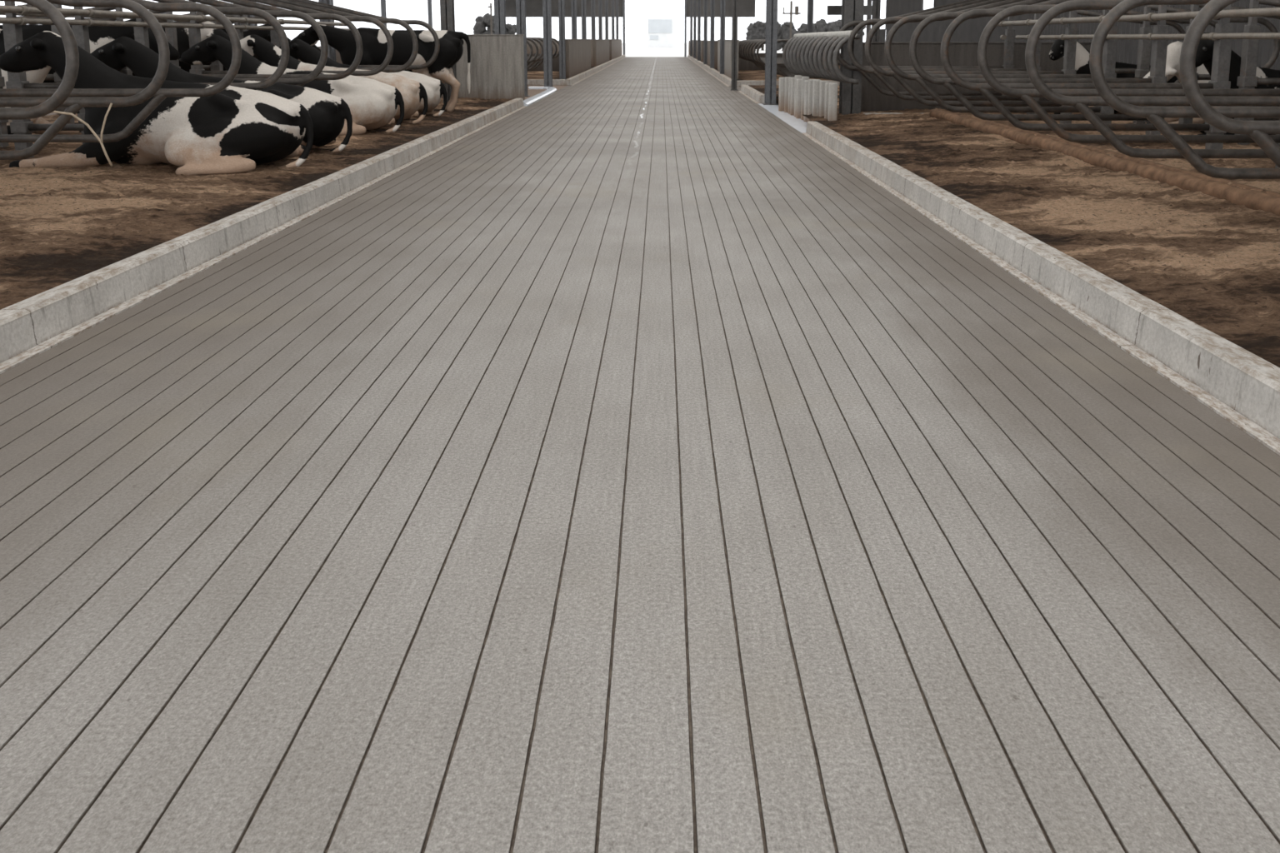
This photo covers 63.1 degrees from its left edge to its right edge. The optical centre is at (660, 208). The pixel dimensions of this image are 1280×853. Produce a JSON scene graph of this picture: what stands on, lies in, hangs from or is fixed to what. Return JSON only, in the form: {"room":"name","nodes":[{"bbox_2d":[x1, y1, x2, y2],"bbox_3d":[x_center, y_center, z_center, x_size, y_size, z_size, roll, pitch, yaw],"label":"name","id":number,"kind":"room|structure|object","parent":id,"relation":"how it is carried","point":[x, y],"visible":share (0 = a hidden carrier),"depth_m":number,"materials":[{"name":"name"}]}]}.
{"room":"farm building","nodes":[
{"label":"farm building","id":0,"kind":"room"},
{"bbox_2d":[441,34,524,99],"bbox_3d":[-3.930,-2.625,19.423,2.770,1.220,0.210,0,9,0],"label":"wall","id":1,"kind":"structure","parent":0,"point":[497,63],"depth_m":19.33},
{"bbox_2d":[526,40,559,53],"bbox_3d":[-7.200,-11.484,74.988,8.800,1.170,0.150,0,9,0],"label":"wall","id":2,"kind":"structure","parent":0,"point":[530,42],"depth_m":74.90,"materials":[{"name":"concrete"}]},
{"bbox_2d":[505,0,622,17],"bbox_3d":[-7.110,-15.484,74.322,8.980,3.620,0.120,0,9,0],"label":"wall","id":3,"kind":"structure","parent":0,"point":[533,7],"depth_m":74.46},
{"bbox_2d":[622,0,686,56],"bbox_3d":[-0.440,-14.077,74.490,4.560,6.450,0.200,0,9,0],"label":"door","id":4,"kind":"structure","parent":3,"relation":"in","point":[623,1],"depth_m":74.57,"materials":[{"name":"grey metal"}]},
{"bbox_2d":[565,39,590,78],"bbox_3d":[-2.815,-5.147,35.191,0.300,1.130,9.554,0,9,0],"label":"wall","id":5,"kind":"structure","parent":0,"point":[577,51],"depth_m":33.33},
{"bbox_2d":[590,39,609,66],"bbox_3d":[-2.805,-7.286,48.393,0.320,1.110,11.175,0,9,0],"label":"wall","id":6,"kind":"structure","parent":0,"point":[599,47],"depth_m":45.24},
{"bbox_2d":[609,39,621,59],"bbox_3d":[-2.795,-9.646,62.893,0.340,1.110,14.214,0,9,0],"label":"wall","id":7,"kind":"structure","parent":0,"point":[615,45],"depth_m":60.23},
{"bbox_2d":[0,56,1279,852],"bbox_3d":[-0.700,-4.353,34.880,25.800,0.124,76.252,0,9,0],"label":"floor","id":8,"kind":"structure","parent":0,"point":[622,465],"depth_m":2.63,"materials":[{"name":"concrete"}]},
{"bbox_2d":[0,68,9,147],"bbox_3d":[-7.332,-1.250,10.311,1.603,1.695,0.124,0,9,0],"label":"divider","id":9,"kind":"object","parent":8,"relation":"on","point":[3,129],"visible":0.44,"depth_m":10.36,"materials":[{"name":"metal"}]},
{"bbox_2d":[0,0,79,119],"bbox_3d":[-4.523,-0.663,5.892,2.493,1.954,0.124,0,9,0],"label":"divider","id":10,"kind":"object","parent":8,"relation":"on","point":[60,96],"visible":1,"depth_m":5.85,"materials":[{"name":"metal"}]},
{"bbox_2d":[23,3,74,124],"bbox_3d":[-7.332,-1.445,11.505,1.603,1.695,0.124,0,9,0],"label":"divider","id":11,"kind":"object","parent":8,"relation":"on","point":[55,77],"visible":0.12,"depth_m":11.45,"materials":[{"name":"metal"}]},
{"bbox_2d":[16,7,132,75],"bbox_3d":[-7.332,-1.658,12.814,1.603,1.695,0.124,0,9,0],"label":"divider","id":12,"kind":"object","parent":8,"relation":"on","point":[125,70],"visible":0.03,"depth_m":12.68,"materials":[{"name":"metal"}]},
{"bbox_2d":[0,0,169,159],"bbox_3d":[-4.523,-0.839,6.977,2.493,1.954,0.124,0,9,0],"label":"divider","id":13,"kind":"object","parent":8,"relation":"on","point":[73,105],"visible":1,"depth_m":6.96,"materials":[{"name":"metal"}]},
{"bbox_2d":[51,103,112,165],"bbox_3d":[-3.869,-0.487,6.931,0.433,0.421,0.064,-1,9,-8],"label":"twine","id":14,"kind":"object","parent":13,"relation":"attached to","point":[111,104],"visible":0.91,"depth_m":6.94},
{"bbox_2d":[0,0,241,142],"bbox_3d":[-4.523,-1.033,8.168,2.493,1.954,0.124,0,9,0],"label":"divider","id":15,"kind":"object","parent":8,"relation":"on","point":[162,94],"visible":0.99,"depth_m":8.16,"materials":[{"name":"metal"}]},
{"bbox_2d":[84,10,180,68],"bbox_3d":[-7.332,-1.870,14.117,1.603,1.695,0.124,0,9,0],"label":"divider","id":16,"kind":"object","parent":8,"relation":"on","point":[171,32],"visible":0.16,"depth_m":13.99,"materials":[{"name":"metal"}]},
{"bbox_2d":[2,0,289,158],"bbox_3d":[-4.523,-1.204,9.217,2.493,1.954,0.124,0,9,0],"label":"divider","id":17,"kind":"object","parent":8,"relation":"on","point":[12,34],"visible":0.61,"depth_m":9.18,"materials":[{"name":"metal"}]},
{"bbox_2d":[144,11,223,70],"bbox_3d":[-7.332,-2.092,15.482,1.603,1.695,0.124,0,9,0],"label":"divider","id":18,"kind":"object","parent":8,"relation":"on","point":[217,65],"visible":0.15,"depth_m":15.42,"materials":[{"name":"metal"}]},
{"bbox_2d":[71,0,328,144],"bbox_3d":[-4.523,-1.379,10.290,2.493,1.954,0.124,0,9,0],"label":"divider","id":19,"kind":"object","parent":8,"relation":"on","point":[81,32],"visible":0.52,"depth_m":10.21,"materials":[{"name":"metal"}]},
{"bbox_2d":[133,0,363,86],"bbox_3d":[-4.523,-1.573,11.484,2.493,1.954,0.124,0,9,0],"label":"divider","id":20,"kind":"object","parent":8,"relation":"on","point":[141,33],"visible":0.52,"depth_m":11.41,"materials":[{"name":"metal"}]},
{"bbox_2d":[0,96,512,309],"bbox_3d":[-5.645,-0.408,9.154,5.910,0.100,20.601,0,9,0],"label":"bedding","id":21,"kind":"object","parent":8,"relation":"on","point":[59,226],"visible":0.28,"depth_m":7.06,"materials":[{"name":"soil"}]},
{"bbox_2d":[0,66,81,134],"bbox_3d":[-7.272,-1.257,10.947,2.347,1.114,1.264,0,9,0],"label":"cow","id":22,"kind":"object","parent":21,"relation":"on","point":[37,76],"visible":0.07,"depth_m":10.88},
{"bbox_2d":[0,18,179,83],"bbox_3d":[-7.114,-1.616,12.521,2.674,1.313,0.730,0,9,0],"label":"cow","id":23,"kind":"object","parent":21,"relation":"on","point":[99,36],"visible":0.15,"depth_m":12.31},
{"bbox_2d":[76,20,230,114],"bbox_3d":[-7.114,-1.942,14.521,2.674,1.313,0.730,0,9,0],"label":"cow","id":24,"kind":"object","parent":21,"relation":"on","point":[182,37],"visible":0.09,"depth_m":14.32},
{"bbox_2d":[0,30,313,174],"bbox_3d":[-4.285,-0.917,8.881,2.640,1.155,1.322,0,9,0],"label":"cow","id":25,"kind":"object","parent":21,"relation":"on","point":[234,129],"visible":0.88,"depth_m":8.58},
{"bbox_2d":[90,36,352,155],"bbox_3d":[-4.258,-1.085,10.050,2.538,1.110,1.271,0,9,-2],"label":"cow","id":26,"kind":"object","parent":21,"relation":"on","point":[328,112],"visible":0.37,"depth_m":9.89},
{"bbox_2d":[189,23,290,72],"bbox_3d":[-7.114,-2.300,16.721,2.674,1.313,0.730,0,9,0],"label":"cow","id":27,"kind":"object","parent":21,"relation":"on","point":[266,34],"visible":0.04,"depth_m":16.51},
{"bbox_2d":[179,35,404,135],"bbox_3d":[-4.282,-1.439,12.156,2.589,1.133,1.297,0,9,1],"label":"cow","id":28,"kind":"object","parent":21,"relation":"on","point":[372,104],"visible":0.38,"depth_m":11.98},
{"bbox_2d":[240,34,428,124],"bbox_3d":[-4.314,-1.649,13.409,2.614,1.144,1.310,0,9,-1],"label":"cow","id":29,"kind":"object","parent":21,"relation":"on","point":[412,92],"visible":0.4,"depth_m":13.24},
{"bbox_2d":[279,39,447,117],"bbox_3d":[-4.256,-1.829,14.687,2.487,1.088,1.246,0,9,0],"label":"cow","id":30,"kind":"object","parent":21,"relation":"on","point":[299,49],"visible":0.3,"depth_m":14.54},
{"bbox_2d":[290,24,470,112],"bbox_3d":[-4.309,-2.153,16.006,2.803,1.335,0.705,0,9,2],"label":"cow","id":31,"kind":"object","parent":21,"relation":"on","point":[374,41],"visible":0.54,"depth_m":15.74},
{"bbox_2d":[440,0,457,103],"bbox_3d":[-3.550,-4.659,17.102,0.280,6.000,0.280,0,9,0],"label":"steel column","id":32,"kind":"structure","parent":21,"relation":"on","point":[447,7],"depth_m":17.26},
{"bbox_2d":[0,97,526,374],"bbox_3d":[-2.598,-0.285,9.200,0.221,0.226,20.652,0,9,0],"label":"kerb","id":33,"kind":"object","parent":8,"relation":"on","point":[31,327],"visible":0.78,"depth_m":5.58,"materials":[{"name":"concrete"}]},
{"bbox_2d":[188,0,393,75],"bbox_3d":[-4.523,-1.786,12.793,2.493,1.954,0.124,0,9,0],"label":"divider","id":34,"kind":"object","parent":8,"relation":"on","point":[194,34],"visible":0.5,"depth_m":12.70,"materials":[{"name":"metal"}]},
{"bbox_2d":[233,0,418,72],"bbox_3d":[-4.523,-1.998,14.096,2.493,1.954,0.124,0,9,0],"label":"divider","id":35,"kind":"object","parent":8,"relation":"on","point":[240,32],"visible":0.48,"depth_m":13.99,"materials":[{"name":"metal"}]},
{"bbox_2d":[270,0,439,69],"bbox_3d":[-4.523,-2.220,15.461,2.493,1.954,0.124,0,9,0],"label":"divider","id":36,"kind":"object","parent":8,"relation":"on","point":[275,40],"visible":0.38,"depth_m":15.36,"materials":[{"name":"metal"}]},
{"bbox_2d":[427,0,432,26],"bbox_3d":[-13.200,-11.463,59.518,0.280,6.000,0.280,0,9,0],"label":"steel column","id":37,"kind":"structure","parent":8,"relation":"on","point":[429,2],"depth_m":59.48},
{"bbox_2d":[494,0,506,34],"bbox_3d":[-3.030,-4.934,19.418,0.266,6.000,0.266,0,9,0],"label":"steel column","id":38,"kind":"structure","parent":8,"relation":"on","point":[499,5],"depth_m":19.55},
{"bbox_2d":[515,0,529,96],"bbox_3d":[-3.020,-5.406,22.318,0.266,6.000,0.266,0,9,0],"label":"steel column","id":39,"kind":"structure","parent":8,"relation":"on","point":[520,4],"depth_m":22.48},
{"bbox_2d":[523,86,556,106],"bbox_3d":[-2.661,-2.483,22.919,0.709,0.095,6.936,-1,9,-5],"label":"kerb","id":40,"kind":"object","parent":8,"relation":"on","point":[550,90],"visible":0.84,"depth_m":22.52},
{"bbox_2d":[527,70,559,79],"bbox_3d":[-5.480,-6.953,49.679,5.040,0.042,43.161,0,9,0],"label":"bedding","id":41,"kind":"object","parent":8,"relation":"on","point":[531,75],"visible":0.03,"depth_m":32.27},
{"bbox_2d":[526,53,559,71],"bbox_3d":[-4.200,-5.026,36.006,2.430,0.630,0.180,0,9,0],"label":"wall","id":42,"kind":"structure","parent":41,"relation":"on","point":[555,61],"depth_m":35.95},
{"bbox_2d":[527,79,565,85],"bbox_3d":[-3.995,-3.395,28.290,2.810,0.210,0.180,0,9,0],"label":"kerb","id":43,"kind":"object","parent":8,"relation":"on","point":[530,82],"visible":0.24,"depth_m":28.20,"materials":[{"name":"concrete"}]},
{"bbox_2d":[542,0,552,86],"bbox_3d":[-2.870,-6.025,26.118,0.280,6.000,0.280,0,9,0],"label":"steel column","id":44,"kind":"structure","parent":8,"relation":"on","point":[547,4],"depth_m":26.34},
{"bbox_2d":[558,0,565,79],"bbox_3d":[-2.870,-6.660,30.018,0.238,6.000,0.238,0,9,0],"label":"steel column","id":45,"kind":"structure","parent":8,"relation":"on","point":[561,2],"depth_m":30.23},
{"bbox_2d":[570,0,577,39],"bbox_3d":[-2.870,-7.360,34.318,0.238,6.000,0.238,0,9,0],"label":"steel column","id":46,"kind":"structure","parent":8,"relation":"on","point":[573,2],"depth_m":34.42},
{"bbox_2d":[581,0,586,39],"bbox_3d":[-2.870,-8.076,38.718,0.238,6.000,0.238,0,9,0],"label":"steel column","id":47,"kind":"structure","parent":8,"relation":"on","point":[583,2],"depth_m":38.82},
{"bbox_2d":[590,0,595,68],"bbox_3d":[-2.870,-8.956,44.118,0.238,6.000,0.238,0,9,0],"label":"steel column","id":48,"kind":"structure","parent":8,"relation":"on","point":[592,2],"depth_m":44.20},
{"bbox_2d":[565,55,624,85],"bbox_3d":[-2.478,-6.861,49.592,0.221,0.226,43.364,0,9,0],"label":"kerb","id":49,"kind":"object","parent":8,"relation":"on","point":[576,79],"visible":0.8,"depth_m":35.68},
{"bbox_2d":[598,0,602,39],"bbox_3d":[-2.870,-9.802,49.318,0.238,6.000,0.238,0,9,0],"label":"steel column","id":50,"kind":"structure","parent":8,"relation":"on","point":[600,2],"depth_m":49.40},
{"bbox_2d":[605,0,608,39],"bbox_3d":[-2.870,-10.746,55.118,0.238,6.000,0.238,0,9,0],"label":"steel column","id":51,"kind":"structure","parent":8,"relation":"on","point":[606,1],"depth_m":55.16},
{"bbox_2d":[611,0,614,39],"bbox_3d":[-2.870,-11.951,62.518,0.238,6.000,0.238,0,9,0],"label":"steel column","id":52,"kind":"structure","parent":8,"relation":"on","point":[612,1],"depth_m":62.56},
{"bbox_2d":[690,0,692,56],"bbox_3d":[1.920,-12.439,65.518,0.210,6.000,0.210,0,9,0],"label":"steel column","id":53,"kind":"structure","parent":8,"relation":"on","point":[691,1],"depth_m":65.61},
{"bbox_2d":[693,0,696,58],"bbox_3d":[1.920,-11.300,58.518,0.210,6.000,0.210,0,9,0],"label":"steel column","id":54,"kind":"structure","parent":8,"relation":"on","point":[694,1],"depth_m":58.62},
{"bbox_2d":[697,0,700,60],"bbox_3d":[1.920,-10.242,52.018,0.210,6.000,0.210,0,9,0],"label":"steel column","id":55,"kind":"structure","parent":8,"relation":"on","point":[698,1],"depth_m":52.16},
{"bbox_2d":[703,0,707,64],"bbox_3d":[1.920,-9.021,44.518,0.210,6.000,0.210,0,9,0],"label":"steel column","id":56,"kind":"structure","parent":8,"relation":"on","point":[705,26],"depth_m":44.71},
{"bbox_2d":[687,55,731,86],"bbox_3d":[1.863,-6.796,49.191,0.219,0.226,44.174,0,9,0],"label":"kerb","id":57,"kind":"object","parent":8,"relation":"on","point":[727,81],"visible":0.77,"depth_m":35.66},
{"bbox_2d":[710,0,714,68],"bbox_3d":[1.920,-8.044,38.518,0.210,6.000,0.210,0,9,0],"label":"steel column","id":58,"kind":"structure","parent":8,"relation":"on","point":[712,2],"depth_m":38.71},
{"bbox_2d":[720,0,725,74],"bbox_3d":[1.920,-7.002,32.118,0.210,6.000,0.210,0,9,0],"label":"steel column","id":59,"kind":"structure","parent":8,"relation":"on","point":[722,2],"depth_m":32.31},
{"bbox_2d":[730,0,738,90],"bbox_3d":[1.800,-5.862,25.118,0.182,6.000,0.182,0,9,0],"label":"steel column","id":60,"kind":"structure","parent":8,"relation":"on","point":[734,15],"depth_m":25.37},
{"bbox_2d":[738,85,764,103],"bbox_3d":[1.964,-2.473,22.642,0.218,0.226,4.762,0,9,0],"label":"kerb","id":61,"kind":"object","parent":8,"relation":"on","point":[755,96],"visible":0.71,"depth_m":21.86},
{"bbox_2d":[762,0,778,104],"bbox_3d":[2.100,-4.951,19.518,0.280,6.000,0.280,0,9,0],"label":"steel column","id":62,"kind":"structure","parent":8,"relation":"on","point":[771,5],"depth_m":19.76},
{"bbox_2d":[736,80,839,86],"bbox_3d":[3.488,-3.265,27.490,3.024,0.210,0.180,0,9,0],"label":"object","id":63,"kind":"object","parent":8,"relation":"on","point":[739,83],"visible":0.03,"depth_m":27.39,"materials":[{"name":"metal"}]},
{"bbox_2d":[738,65,839,80],"bbox_3d":[5.105,-6.890,49.279,5.790,0.047,43.971,0,9,0],"label":"bedding","id":64,"kind":"object","parent":8,"relation":"on","point":[744,75],"visible":0.02,"depth_m":31.56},
{"bbox_2d":[738,53,786,70],"bbox_3d":[3.950,-5.270,37.506,2.930,0.630,0.180,0,9,0],"label":"wall","id":65,"kind":"structure","parent":64,"relation":"on","point":[743,64],"depth_m":37.45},
{"bbox_2d":[748,85,839,96],"bbox_3d":[3.828,-2.567,22.678,3.544,0.044,4.661,0,9,0],"label":"bedding","id":66,"kind":"object","parent":8,"relation":"on","point":[761,88],"visible":0.1,"depth_m":23.44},
{"bbox_2d":[753,39,839,76],"bbox_3d":[3.768,-4.043,29.018,2.404,1.316,0.124,0,9,0],"label":"divider","id":67,"kind":"object","parent":8,"relation":"on","point":[760,42],"visible":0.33,"depth_m":28.97,"materials":[{"name":"metal"}]},
{"bbox_2d":[755,39,839,78],"bbox_3d":[3.768,-3.888,28.068,2.404,1.316,0.124,0,9,0],"label":"divider","id":68,"kind":"object","parent":8,"relation":"on","point":[781,40],"visible":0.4,"depth_m":28.04,"materials":[{"name":"metal"}]},
{"bbox_2d":[806,0,813,33],"bbox_3d":[5.620,-8.125,39.018,0.280,6.000,0.280,0,9,0],"label":"steel column","id":69,"kind":"structure","parent":8,"relation":"on","point":[810,2],"depth_m":39.09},
{"bbox_2d":[778,30,859,121],"bbox_3d":[2.362,-2.037,16.061,0.411,1.359,4.308,0,9,-3],"label":"fence","id":70,"kind":"object","parent":8,"relation":"on","point":[798,96],"visible":0.98,"depth_m":15.47,"materials":[{"name":"metal"}]},
{"bbox_2d":[870,0,880,42],"bbox_3d":[4.900,-5.602,23.518,0.224,6.000,0.224,0,9,0],"label":"steel column","id":71,"kind":"structure","parent":8,"relation":"on","point":[876,9],"depth_m":23.64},
{"bbox_2d":[837,0,1014,106],"bbox_3d":[3.743,-2.119,14.833,2.553,1.956,0.124,0,9,0],"label":"divider","id":72,"kind":"object","parent":8,"relation":"on","point":[1009,32],"visible":0.52,"depth_m":14.81,"materials":[{"name":"metal"}]},
{"bbox_2d":[847,0,1041,114],"bbox_3d":[3.743,-1.949,13.789,2.553,1.956,0.124,0,9,0],"label":"divider","id":73,"kind":"object","parent":8,"relation":"on","point":[1037,16],"visible":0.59,"depth_m":13.78,"materials":[{"name":"metal"}]},
{"bbox_2d":[865,0,1077,123],"bbox_3d":[3.743,-1.759,12.624,2.553,1.956,0.124,0,9,0],"label":"divider","id":74,"kind":"object","parent":8,"relation":"on","point":[1070,45],"visible":0.66,"depth_m":12.61,"materials":[{"name":"metal"}]},
{"bbox_2d":[884,0,1118,132],"bbox_3d":[3.743,-1.578,11.512,2.553,1.956,0.124,0,9,0],"label":"divider","id":75,"kind":"object","parent":8,"relation":"on","point":[1109,53],"visible":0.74,"depth_m":11.50,"materials":[{"name":"metal"}]},
{"bbox_2d":[909,0,1169,134],"bbox_3d":[3.743,-1.393,10.370,2.553,1.956,0.124,0,9,0],"label":"divider","id":76,"kind":"object","parent":8,"relation":"on","point":[1159,48],"visible":0.73,"depth_m":10.36,"materials":[{"name":"metal"}]},
{"bbox_2d":[801,120,1279,455],"bbox_3d":[1.984,0.163,6.450,0.220,0.226,15.080,0,9,0],"label":"kerb","id":77,"kind":"object","parent":8,"relation":"on","point":[1242,387],"visible":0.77,"depth_m":4.51,"materials":[{"name":"concrete"}]},
{"bbox_2d":[802,108,1279,368],"bbox_3d":[5.038,-0.102,7.176,5.924,0.126,16.599,0,9,0],"label":"bedding","id":78,"kind":"object","parent":8,"relation":"on","point":[1212,262],"visible":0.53,"depth_m":6.51,"materials":[{"name":"soil"}]},
{"bbox_2d":[839,0,864,114],"bbox_3d":[2.750,-4.268,14.702,0.378,6.000,0.378,0,9,0],"label":"steel column","id":79,"kind":"structure","parent":78,"relation":"on","point":[850,94],"depth_m":14.95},
{"bbox_2d":[930,108,1279,216],"bbox_3d":[3.718,-0.094,6.917,0.172,0.170,14.685,0,9,0],"label":"pipe","id":80,"kind":"object","parent":78,"relation":"on","point":[1252,199],"visible":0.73,"depth_m":8.02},
{"bbox_2d":[1048,39,1178,114],"bbox_3d":[6.422,-1.835,14.343,2.347,1.114,1.264,0,9,0],"label":"cow","id":81,"kind":"object","parent":78,"relation":"on","point":[1057,52],"visible":0.09,"depth_m":14.15},
{"bbox_2d":[956,113,1279,197],"bbox_3d":[4.050,-0.063,6.922,0.131,0.099,14.686,0,9,0],"label":"pipe","id":82,"kind":"object","parent":78,"relation":"on","point":[1117,155],"visible":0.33,"depth_m":8.89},
{"bbox_2d":[1143,40,1210,123],"bbox_3d":[6.776,-1.447,12.250,2.442,1.024,1.261,0,9,0],"label":"cow","id":83,"kind":"object","parent":78,"relation":"on","point":[1173,52],"visible":0.09,"depth_m":12.08},
{"bbox_2d":[1195,32,1279,134],"bbox_3d":[6.522,-1.265,10.843,2.347,1.114,1.264,0,9,0],"label":"cow","id":84,"kind":"object","parent":78,"relation":"on","point":[1204,55],"visible":0.17,"depth_m":10.65},
{"bbox_2d":[940,0,1233,149],"bbox_3d":[3.743,-1.204,9.214,2.553,1.956,0.124,0,9,0],"label":"divider","id":85,"kind":"object","parent":8,"relation":"on","point":[1222,47],"visible":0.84,"depth_m":9.20,"materials":[{"name":"metal"}]},
{"bbox_2d":[977,4,1279,168],"bbox_3d":[3.743,-1.029,8.140,2.553,1.956,0.124,0,9,0],"label":"divider","id":86,"kind":"object","parent":8,"relation":"on","point":[1027,95],"visible":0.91,"depth_m":8.14,"materials":[{"name":"metal"}]},
{"bbox_2d":[1075,10,1185,42],"bbox_3d":[6.632,-1.985,14.855,1.703,1.684,0.124,0,9,0],"label":"divider","id":87,"kind":"object","parent":8,"relation":"on","point":[1177,27],"visible":0.12,"depth_m":14.72,"materials":[{"name":"metal"}]},
{"bbox_2d":[1025,0,1279,158],"bbox_3d":[3.743,-0.856,7.077,2.553,1.956,0.124,0,9,0],"label":"divider","id":88,"kind":"object","parent":8,"relation":"on","point":[1081,103],"visible":0.96,"depth_m":7.07,"materials":[{"name":"metal"}]},
{"bbox_2d":[1094,10,1217,114],"bbox_3d":[6.632,-1.815,13.811,1.703,1.684,0.124,0,9,0],"label":"divider","id":89,"kind":"object","parent":8,"relation":"on","point":[1212,22],"visible":0.12,"depth_m":13.69,"materials":[{"name":"metal"}]},
{"bbox_2d":[1089,0,1279,179],"bbox_3d":[3.743,-0.684,6.021,2.553,1.956,0.124,0,9,0],"label":"divider","id":90,"kind":"object","parent":8,"relation":"on","point":[1155,115],"visible":0.99,"depth_m":6.01,"materials":[{"name":"metal"}]},
{"bbox_2d":[1133,5,1279,123],"bbox_3d":[6.632,-1.625,12.646,1.703,1.684,0.124,0,9,0],"label":"divider","id":91,"kind":"object","parent":8,"relation":"on","point":[1144,46],"visible":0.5,"depth_m":12.55,"materials":[{"name":"metal"}]},
{"bbox_2d":[1178,3,1279,131],"bbox_3d":[6.632,-1.444,11.534,1.703,1.684,0.124,0,9,0],"label":"divider","id":92,"kind":"object","parent":8,"relation":"on","point":[1194,7],"visible":0.14,"depth_m":11.47,"materials":[{"name":"metal"}]},
{"bbox_2d":[1180,0,1279,168],"bbox_3d":[3.743,-0.514,4.975,2.553,1.956,0.124,0,9,0],"label":"divider","id":93,"kind":"object","parent":8,"relation":"on","point":[1258,131],"visible":1,"depth_m":4.95,"materials":[{"name":"metal"}]},
{"bbox_2d":[1234,0,1279,144],"bbox_3d":[6.632,-1.258,10.392,1.703,1.684,0.124,0,9,0],"label":"divider","id":94,"kind":"object","parent":8,"relation":"on","point":[1247,79],"visible":0.58,"depth_m":10.33,"materials":[{"name":"metal"}]},
{"bbox_3d":[3.743,-0.377,4.135,2.553,1.956,0.124,0,9,0],"label":"divider","id":95,"kind":"object","parent":8,"relation":"on","visible":0},
{"bbox_2d":[997,7,1279,26],"bbox_3d":[4.850,-1.348,6.972,0.085,0.085,16.197,0,9,0],"label":"rail","id":96,"kind":"object","parent":95,"relation":"attached to","point":[1151,17],"visible":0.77,"depth_m":10.11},
{"bbox_2d":[1000,32,1279,39],"bbox_3d":[4.860,-1.146,6.914,0.068,0.068,16.016,0,9,0],"label":"rail","id":97,"kind":"object","parent":95,"relation":"attached to","point":[1212,36],"visible":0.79,"depth_m":10.05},
{"bbox_3d":[-7.332,-1.076,9.238,1.603,1.695,0.124,0,9,0],"label":"divider","id":98,"kind":"object","parent":8,"relation":"on","visible":0},
{"bbox_2d":[0,12,284,24],"bbox_3d":[-6.799,-1.716,8.863,0.061,0.061,20.047,0,9,0],"label":"rail","id":99,"kind":"object","parent":98,"relation":"attached to","point":[1,13],"visible":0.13,"depth_m":12.56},
{"bbox_3d":[-4.523,-0.473,4.725,2.493,1.955,0.124,0,9,0],"label":"divider","id":100,"kind":"object","parent":8,"relation":"on","visible":0},
{"bbox_2d":[0,5,346,26],"bbox_3d":[-5.600,-1.697,8.866,0.080,0.080,20.047,0,9,0],"label":"rail","id":101,"kind":"object","parent":100,"relation":"attached to","point":[19,9],"visible":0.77,"depth_m":10.95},
{"bbox_2d":[0,16,349,30],"bbox_3d":[-5.610,-1.603,8.881,0.070,0.070,20.047,0,9,0],"label":"rail","id":102,"kind":"object","parent":100,"relation":"attached to","point":[19,20],"visible":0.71,"depth_m":10.88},
{"bbox_2d":[707,40,717,69],"bbox_3d":[2.100,-6.528,43.897,0.230,1.060,8.135,0,9,0],"label":"wall","id":103,"kind":"structure","parent":0,"point":[708,42],"depth_m":39.95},
{"bbox_2d":[686,0,754,17],"bbox_3d":[4.235,-15.484,74.322,5.030,3.620,0.120,0,9,0],"label":"wall","id":104,"kind":"structure","parent":0,"point":[746,8],"depth_m":74.46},
{"bbox_2d":[717,40,739,79],"bbox_3d":[2.090,-4.762,32.893,0.250,1.110,6.920,0,9,0],"label":"wall","id":105,"kind":"structure","parent":0,"point":[727,46],"depth_m":30.83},
{"bbox_2d":[860,42,1091,111],"bbox_3d":[4.775,-1.933,15.574,3.680,1.090,0.190,0,9,0],"label":"wall","id":106,"kind":"structure","parent":0,"point":[928,54],"depth_m":15.45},
{"bbox_2d":[865,0,1279,69],"bbox_3d":[11.500,-6.232,27.388,0.040,6.000,62.067,0,9,0],"label":"wall","id":107,"kind":"structure","parent":0,"point":[971,30],"depth_m":31.14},
{"bbox_2d":[826,5,872,14],"bbox_3d":[10.150,-10.581,55.657,2.500,0.500,0.200,0,9,0],"label":"trim","id":108,"kind":"structure","parent":107,"relation":"attached to","point":[832,10],"depth_m":55.56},
{"label":"outside","id":109,"kind":"structure","parent":0,"visible":0},
{"bbox_2d":[315,43,840,56],"bbox_3d":[0.000,-24.274,158.155,320.000,0.290,340.000,0,9,0],"label":"ground","id":110,"kind":"structure","parent":109,"point":[631,49],"depth_m":110.61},
{"bbox_2d":[472,12,494,34],"bbox_3d":[-19.371,-19.926,117.585,3.809,4.181,2.823,0,9,0],"label":"tree","id":111,"kind":"object","parent":110,"relation":"on","point":[482,22],"visible":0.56,"depth_m":116.86,"materials":[{"name":"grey plant"}]},
{"bbox_2d":[629,17,678,48],"bbox_3d":[-1.020,-25.676,152.578,7.080,4.270,6.100,0,9,0],"label":"building","id":112,"kind":"structure","parent":110,"relation":"on","point":[662,32],"depth_m":149.68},
{"bbox_2d":[745,20,765,50],"bbox_3d":[11.473,-19.551,117.878,3.850,3.351,3.231,0,9,0],"label":"tree","id":113,"kind":"object","parent":110,"relation":"on","point":[757,30],"visible":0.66,"depth_m":117.03,"materials":[{"name":"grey plant"}]},
{"bbox_2d":[776,21,797,50],"bbox_3d":[13.180,-18.494,111.657,3.885,3.264,3.042,0,9,0],"label":"tree","id":114,"kind":"object","parent":110,"relation":"on","point":[783,31],"visible":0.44,"depth_m":111.11,"materials":[{"name":"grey plant"}]},
{"bbox_2d":[782,0,800,39],"bbox_3d":[12.988,-18.073,103.608,1.800,5.000,0.400,0,9,0],"label":"utility pole","id":115,"kind":"object","parent":110,"relation":"on","point":[791,12],"visible":0.94,"depth_m":103.33,"materials":[{"name":"grey metal"}]},
{"bbox_2d":[814,18,839,32],"bbox_3d":[17.761,-18.590,111.735,3.084,3.430,3.355,0,9,0],"label":"tree","id":116,"kind":"object","parent":110,"relation":"on","point":[821,26],"visible":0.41,"depth_m":110.45,"materials":[{"name":"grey plant"}]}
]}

